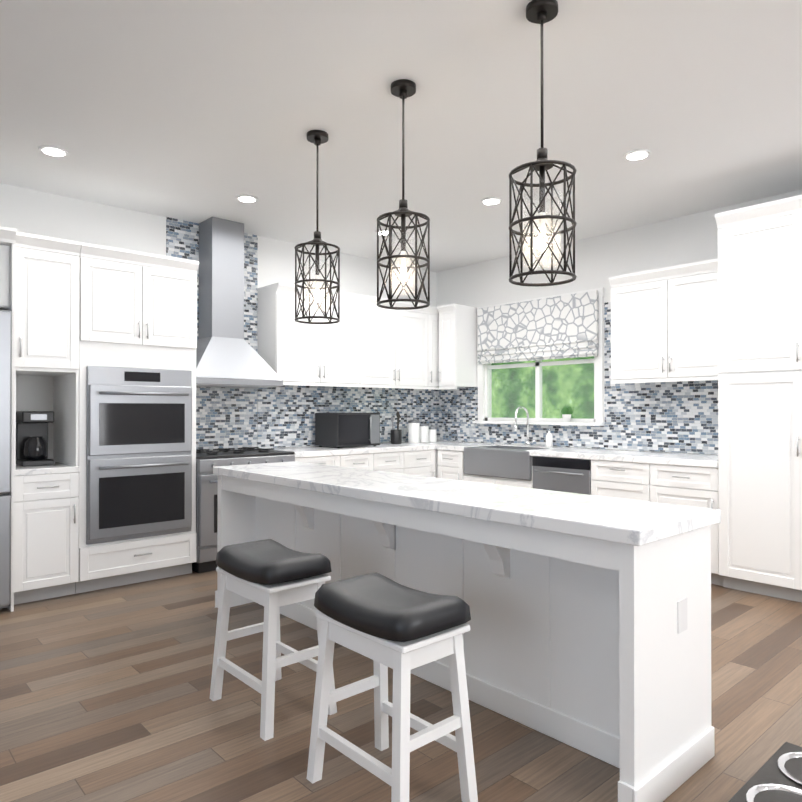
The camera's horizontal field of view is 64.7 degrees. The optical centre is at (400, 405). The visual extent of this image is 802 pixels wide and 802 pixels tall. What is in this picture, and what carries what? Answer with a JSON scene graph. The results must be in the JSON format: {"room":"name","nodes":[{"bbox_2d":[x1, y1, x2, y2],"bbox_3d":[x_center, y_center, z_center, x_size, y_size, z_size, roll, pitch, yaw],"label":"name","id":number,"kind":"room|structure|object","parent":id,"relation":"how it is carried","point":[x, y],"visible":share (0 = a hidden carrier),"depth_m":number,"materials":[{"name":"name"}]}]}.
{"room":"kitchen","nodes":[
{"label":"kitchen","id":0,"kind":"room"},
{"bbox_2d":[0,183,435,450],"bbox_3d":[-2.851,-0.153,4.768,8.940,2.950,0.120,0,0,-42],"label":"wall","id":1,"kind":"structure","parent":0,"point":[30,211],"depth_m":5.29,"materials":[{"name":"white paint"}]},
{"bbox_2d":[196,217,282,387],"bbox_3d":[-1.522,-0.895,5.537,0.840,1.453,0.488,0,0,-42],"label":"range hood","id":2,"kind":"object","parent":1,"relation":"attached to","point":[228,355],"visible":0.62,"depth_m":5.49,"materials":[{"name":"silver metal"}]},
{"bbox_2d":[166,217,437,449],"bbox_3d":[-0.800,-0.604,6.525,3.270,2.024,0.009,0,0,-42],"label":"backsplash","id":3,"kind":"structure","parent":1,"relation":"attached to","point":[226,417],"depth_m":6.06,"materials":[{"name":"tile"}]},
{"bbox_2d":[258,282,365,385],"bbox_3d":[-0.868,-0.669,6.232,1.020,0.900,0.350,0,0,-42],"label":"upper cabinet","id":4,"kind":"object","parent":1,"relation":"attached to","point":[302,354],"depth_m":6.02,"materials":[{"name":"white wood"}]},
{"bbox_2d":[366,296,433,389],"bbox_3d":[-0.174,-0.665,6.856,1.077,0.900,0.350,0,0,-42],"label":"upper cabinet","id":5,"kind":"object","parent":1,"relation":"attached to","point":[366,341],"depth_m":6.76,"materials":[{"name":"white wood"}]},
{"bbox_2d":[434,306,456,389],"bbox_3d":[0.341,-0.662,7.318,0.539,0.900,0.350,0,0,-42],"label":"upper cabinet","id":6,"kind":"object","parent":1,"relation":"attached to","point":[436,314],"depth_m":7.14,"materials":[{"name":"white wood"}]},
{"bbox_2d":[0,570,801,801],"bbox_3d":[0.129,1.332,1.440,8.940,0.060,9.040,0,0,-42],"label":"floor","id":7,"kind":"structure","parent":0,"point":[105,695],"depth_m":2.67,"materials":[{"name":"brown wood"}]},
{"bbox_2d":[0,310,11,608],"bbox_3d":[-3.030,0.355,3.968,0.900,1.925,0.781,0,0,-42],"label":"fridge","id":8,"kind":"object","parent":7,"relation":"on","point":[5,434],"visible":0.98,"depth_m":4.01,"materials":[{"name":"grey metal"}]},
{"bbox_2d":[0,226,16,611],"bbox_3d":[-3.057,0.092,3.993,0.951,2.450,0.750,0,0,-42],"label":"surround","id":9,"kind":"object","parent":7,"relation":"on","point":[7,264],"visible":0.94,"depth_m":4.07,"materials":[{"name":"white wood"}]},
{"bbox_2d":[14,232,80,604],"bbox_3d":[-2.577,0.095,4.475,0.398,2.450,0.674,0,0,-42],"label":"pantry","id":10,"kind":"object","parent":7,"relation":"on","point":[46,531],"visible":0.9,"depth_m":4.28,"materials":[{"name":"white painted wood"}]},
{"bbox_2d":[16,411,53,465],"bbox_3d":[-2.620,0.230,4.522,0.200,0.380,0.265,0,0,-42],"label":"coffee maker","id":11,"kind":"object","parent":10,"relation":"in","point":[31,438],"visible":0.85,"depth_m":4.47,"materials":[{"name":"black plastic"}]},
{"bbox_2d":[75,242,198,593],"bbox_3d":[-2.092,0.098,4.872,0.846,2.450,0.731,0,0,-42],"label":"tall cabinet","id":12,"kind":"object","parent":7,"relation":"on","point":[137,403],"visible":0.98,"depth_m":4.63,"materials":[{"name":"white wood"}]},
{"bbox_2d":[192,447,294,572],"bbox_3d":[-1.442,0.850,5.437,0.876,0.952,0.732,0,0,-42],"label":"range","id":13,"kind":"object","parent":7,"relation":"on","point":[207,460],"visible":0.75,"depth_m":5.00,"materials":[{"name":"silver metal"}]},
{"bbox_2d":[209,539,336,740],"bbox_3d":[-0.565,0.969,2.769,0.348,0.681,0.490,0,0,-42],"label":"stool","id":14,"kind":"object","parent":7,"relation":"on","point":[271,576],"visible":0.96,"depth_m":2.65,"materials":[{"name":"white wood"}]},
{"bbox_2d":[295,453,345,466],"bbox_3d":[-0.943,0.894,5.961,0.558,0.870,0.640,0,0,-42],"label":"base cabinet","id":15,"kind":"object","parent":7,"relation":"on","point":[331,459],"depth_m":5.78,"materials":[{"name":"white wood"}]},
{"bbox_2d":[346,449,409,474],"bbox_3d":[-0.459,0.897,6.395,0.858,0.870,0.640,0,0,-42],"label":"base cabinet","id":16,"kind":"object","parent":7,"relation":"on","point":[394,460],"depth_m":6.23,"materials":[{"name":"white wood"}]},
{"bbox_2d":[274,441,471,456],"bbox_3d":[-0.253,0.438,6.576,2.404,0.050,0.650,0,0,-42],"label":"countertop","id":17,"kind":"structure","parent":16,"relation":"on","point":[312,451],"depth_m":6.21,"materials":[{"name":"white stone"}]},
{"bbox_2d":[315,413,379,447],"bbox_3d":[-0.525,0.240,6.381,0.540,0.342,0.418,0,0,-42],"label":"microwave","id":18,"kind":"object","parent":17,"relation":"on","point":[338,430],"visible":1,"depth_m":6.23,"materials":[{"name":"black plastic"}]},
{"bbox_2d":[391,411,401,443],"bbox_3d":[-0.056,0.236,6.869,0.152,0.355,0.124,0,0,-42],"label":"utensil crock","id":19,"kind":"object","parent":17,"relation":"on","point":[396,436],"visible":1,"depth_m":6.83,"materials":[{"name":"black ceramic"}]},
{"bbox_2d":[408,418,422,442],"bbox_3d":[0.145,0.274,7.102,0.130,0.281,0.130,0,0,39],"label":"canister","id":20,"kind":"object","parent":17,"relation":"on","point":[422,432],"depth_m":7.05,"materials":[{"name":"white ceramic"}]},
{"bbox_2d":[423,421,431,442],"bbox_3d":[0.256,0.295,7.202,0.120,0.241,0.120,0,0,39],"label":"canister","id":21,"kind":"object","parent":17,"relation":"on","point":[427,431],"depth_m":7.16,"materials":[{"name":"white ceramic"}]},
{"bbox_2d":[432,425,436,441],"bbox_3d":[0.357,0.316,7.292,0.111,0.201,0.111,0,0,39],"label":"canister","id":22,"kind":"object","parent":17,"relation":"on","point":[434,432],"depth_m":7.25,"materials":[{"name":"white ceramic"}]},
{"bbox_2d":[307,572,477,801],"bbox_3d":[-0.038,0.966,2.153,0.348,0.681,0.490,0,0,-42],"label":"stool","id":23,"kind":"object","parent":7,"relation":"on","point":[383,623],"visible":1,"depth_m":2.07,"materials":[{"name":"white wood"}]},
{"bbox_2d":[410,449,437,477],"bbox_3d":[-0.040,0.899,6.772,0.502,0.870,0.640,0,0,-42],"label":"base cabinet","id":24,"kind":"object","parent":7,"relation":"on","point":[419,459],"depth_m":6.60,"materials":[{"name":"white wood"}]},
{"bbox_2d":[437,447,456,479],"bbox_3d":[0.761,0.899,6.761,0.647,0.870,0.423,0,0,-42],"label":"base cabinet","id":25,"kind":"object","parent":7,"relation":"on","point":[447,460],"depth_m":6.60,"materials":[{"name":"white wood"}]},
{"bbox_2d":[213,473,714,801],"bbox_3d":[-0.010,0.878,3.261,0.626,0.870,2.914,0,0,-42],"label":"kitchen island","id":26,"kind":"object","parent":7,"relation":"on","point":[589,623],"depth_m":2.46,"materials":[{"name":"white painted wood"}]},
{"bbox_2d":[213,461,720,548],"bbox_3d":[-0.018,0.418,3.256,0.620,0.050,2.950,0,0,-42],"label":"island countertop","id":27,"kind":"structure","parent":26,"relation":"on","point":[643,522],"depth_m":2.60,"materials":[{"name":"white stone"}]},
{"bbox_2d":[457,451,524,486],"bbox_3d":[1.132,0.897,6.347,0.647,0.870,0.918,0,0,-42],"label":"base cabinet","id":28,"kind":"object","parent":7,"relation":"on","point":[491,467],"depth_m":6.14,"materials":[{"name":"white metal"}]},
{"bbox_2d":[525,455,588,494],"bbox_3d":[1.619,0.893,5.804,0.647,0.870,0.657,0,0,-42],"label":"dishwasher","id":29,"kind":"object","parent":7,"relation":"on","point":[562,473],"depth_m":5.58,"materials":[{"name":"silver metal"}]},
{"bbox_2d":[589,459,644,500],"bbox_3d":[2.032,0.891,5.345,0.647,0.870,0.577,0,0,-42],"label":"base cabinet","id":30,"kind":"object","parent":7,"relation":"on","point":[616,478],"depth_m":5.17,"materials":[{"name":"white wood"}]},
{"bbox_2d":[645,463,722,585],"bbox_3d":[2.360,0.888,4.980,0.647,0.870,0.519,0,0,-42],"label":"base cabinet","id":31,"kind":"object","parent":7,"relation":"on","point":[685,479],"depth_m":4.74,"materials":[{"name":"white wood"}]},
{"bbox_2d":[437,443,717,466],"bbox_3d":[1.576,0.434,5.855,0.649,0.050,2.864,0,0,-42],"label":"countertop","id":32,"kind":"structure","parent":31,"relation":"on","point":[578,453],"depth_m":5.38,"materials":[{"name":"white stone"}]},
{"bbox_2d":[461,444,540,454],"bbox_3d":[1.087,0.554,6.271,0.491,0.275,0.819,0,0,-42],"label":"sink","id":33,"kind":"object","parent":32,"relation":"in","point":[496,447],"depth_m":6.25,"materials":[{"name":"silver metal"}]},
{"bbox_2d":[514,406,535,445],"bbox_3d":[1.248,0.204,6.372,0.243,0.413,0.118,0,0,-42],"label":"faucet","id":34,"kind":"object","parent":32,"relation":"on","point":[527,442],"visible":1,"depth_m":6.43,"materials":[{"name":"silver metal"}]},
{"bbox_2d":[546,427,552,446],"bbox_3d":[1.479,0.308,6.329,0.079,0.204,0.068,0,0,-42],"label":"soap dispenser","id":35,"kind":"object","parent":32,"relation":"on","point":[549,439],"visible":1,"depth_m":6.31,"materials":[{"name":"white"}]},
{"bbox_2d":[715,195,801,601],"bbox_3d":[3.251,-0.033,3.954,0.700,2.700,2.200,0,0,-42],"label":"pantry","id":36,"kind":"object","parent":7,"relation":"on","point":[760,381],"visible":1,"depth_m":4.36,"materials":[{"name":"white wood"}]},
{"bbox_2d":[728,742,801,801],"bbox_3d":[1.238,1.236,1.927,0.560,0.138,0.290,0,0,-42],"label":"rug","id":37,"kind":"object","parent":7,"relation":"on","point":[776,776],"visible":1,"depth_m":1.98,"materials":[{"name":"black fabric"}]},
{"bbox_2d":[0,0,801,271],"bbox_3d":[0.129,-1.678,1.459,8.940,0.060,9.040,0,0,-42],"label":"ceiling","id":38,"kind":"structure","parent":0,"point":[197,111],"depth_m":3.50,"materials":[{"name":"white paint"}]},
{"bbox_2d":[38,145,68,156],"bbox_3d":[-2.218,-1.625,4.042,0.170,0.014,0.170,0,0,-42],"label":"recessed light","id":39,"kind":"object","parent":38,"relation":"in","point":[52,150],"visible":0.98,"depth_m":4.03,"materials":[{"name":"white paint"}]},
{"bbox_2d":[236,194,257,202],"bbox_3d":[-1.206,-1.620,4.950,0.170,0.014,0.170,0,0,-42],"label":"recessed light","id":40,"kind":"object","parent":38,"relation":"in","point":[245,198],"visible":0.98,"depth_m":4.93,"materials":[{"name":"white paint"}]},
{"bbox_2d":[294,130,339,323],"bbox_3d":[-0.503,-1.071,3.805,0.274,1.126,0.274,0,0,-42],"label":"pendant light","id":41,"kind":"object","parent":38,"relation":"hanging from","point":[317,138],"visible":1,"depth_m":3.79,"materials":[{"name":"brown metal"}]},
{"bbox_2d":[375,229,392,235],"bbox_3d":[-0.157,-1.614,5.893,0.170,0.014,0.170,0,0,-42],"label":"recessed light","id":42,"kind":"object","parent":38,"relation":"in","point":[383,230],"visible":0.4,"depth_m":5.87,"materials":[{"name":"white paint"}]},
{"bbox_2d":[377,79,429,309],"bbox_3d":[0.012,-1.074,3.232,0.274,1.126,0.274,0,0,-42],"label":"pendant light","id":43,"kind":"object","parent":38,"relation":"hanging from","point":[402,89],"visible":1,"depth_m":3.21,"materials":[{"name":"brown metal"}]},
{"bbox_2d":[481,197,501,204],"bbox_3d":[0.716,-1.619,5.010,0.170,0.014,0.170,0,0,-42],"label":"recessed light","id":44,"kind":"object","parent":38,"relation":"in","point":[491,201],"visible":0.96,"depth_m":4.99,"materials":[{"name":"white paint"}]},
{"bbox_2d":[509,0,576,286],"bbox_3d":[0.580,-1.078,2.599,0.274,1.126,0.274,0,0,-42],"label":"pendant light","id":45,"kind":"object","parent":38,"relation":"hanging from","point":[541,12],"visible":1,"depth_m":2.59,"materials":[{"name":"brown metal"}]},
{"bbox_2d":[623,149,650,160],"bbox_3d":[1.531,-1.625,4.102,0.170,0.014,0.170,0,0,-42],"label":"recessed light","id":46,"kind":"object","parent":38,"relation":"in","point":[636,154],"visible":0.98,"depth_m":4.09,"materials":[{"name":"white paint"}]},
{"bbox_2d":[436,189,801,454],"bbox_3d":[3.410,-0.155,4.396,0.120,2.950,8.800,0,0,-42],"label":"wall","id":47,"kind":"structure","parent":0,"point":[600,260],"depth_m":6.00,"materials":[{"name":"white paint"}]},
{"bbox_2d":[437,304,476,388],"bbox_3d":[0.627,-0.649,7.117,0.384,0.930,0.262,0,0,-42],"label":"upper cabinet","id":48,"kind":"object","parent":47,"relation":"attached to","point":[457,345],"visible":1,"depth_m":7.02,"materials":[{"name":"white wood"}]},
{"bbox_2d":[472,287,604,425],"bbox_3d":[1.396,-0.460,6.554,0.195,1.305,1.580,0,0,-42],"label":"window","id":49,"kind":"structure","parent":47,"relation":"in","point":[597,420],"depth_m":6.51,"materials":[{"name":"white wood"}]},
{"bbox_2d":[477,290,597,363],"bbox_3d":[1.356,-0.777,6.521,0.054,0.620,1.480,0,0,-42],"label":"window valance","id":50,"kind":"object","parent":49,"relation":"attached to","point":[561,327],"visible":0.98,"depth_m":6.44,"materials":[{"name":"fabric"}]},
{"bbox_2d":[561,407,572,421],"bbox_3d":[1.624,0.083,6.226,0.099,0.153,0.119,0,0,-42],"label":"potted plant","id":51,"kind":"object","parent":49,"relation":"on","point":[566,412],"visible":1,"depth_m":6.19,"materials":[{"name":"white"}]},
{"bbox_2d":[438,302,717,453],"bbox_3d":[1.594,-0.280,6.322,0.008,1.375,3.508,0,0,-42],"label":"backsplash","id":52,"kind":"structure","parent":47,"relation":"attached to","point":[680,417],"depth_m":5.80,"materials":[{"name":"tile"}]},
{"bbox_2d":[609,258,718,383],"bbox_3d":[2.291,-0.660,5.264,0.384,0.930,1.018,0,0,-42],"label":"upper cabinet","id":53,"kind":"object","parent":47,"relation":"attached to","point":[664,324],"visible":0.81,"depth_m":5.17,"materials":[{"name":"white wood"}]},
{"label":"outside","id":54,"kind":"structure","parent":0,"visible":0},
{"bbox_2d":[492,356,593,418],"bbox_3d":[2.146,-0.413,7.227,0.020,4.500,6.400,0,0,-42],"label":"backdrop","id":55,"kind":"structure","parent":54,"point":[503,390],"depth_m":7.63,"materials":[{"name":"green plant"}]}
]}

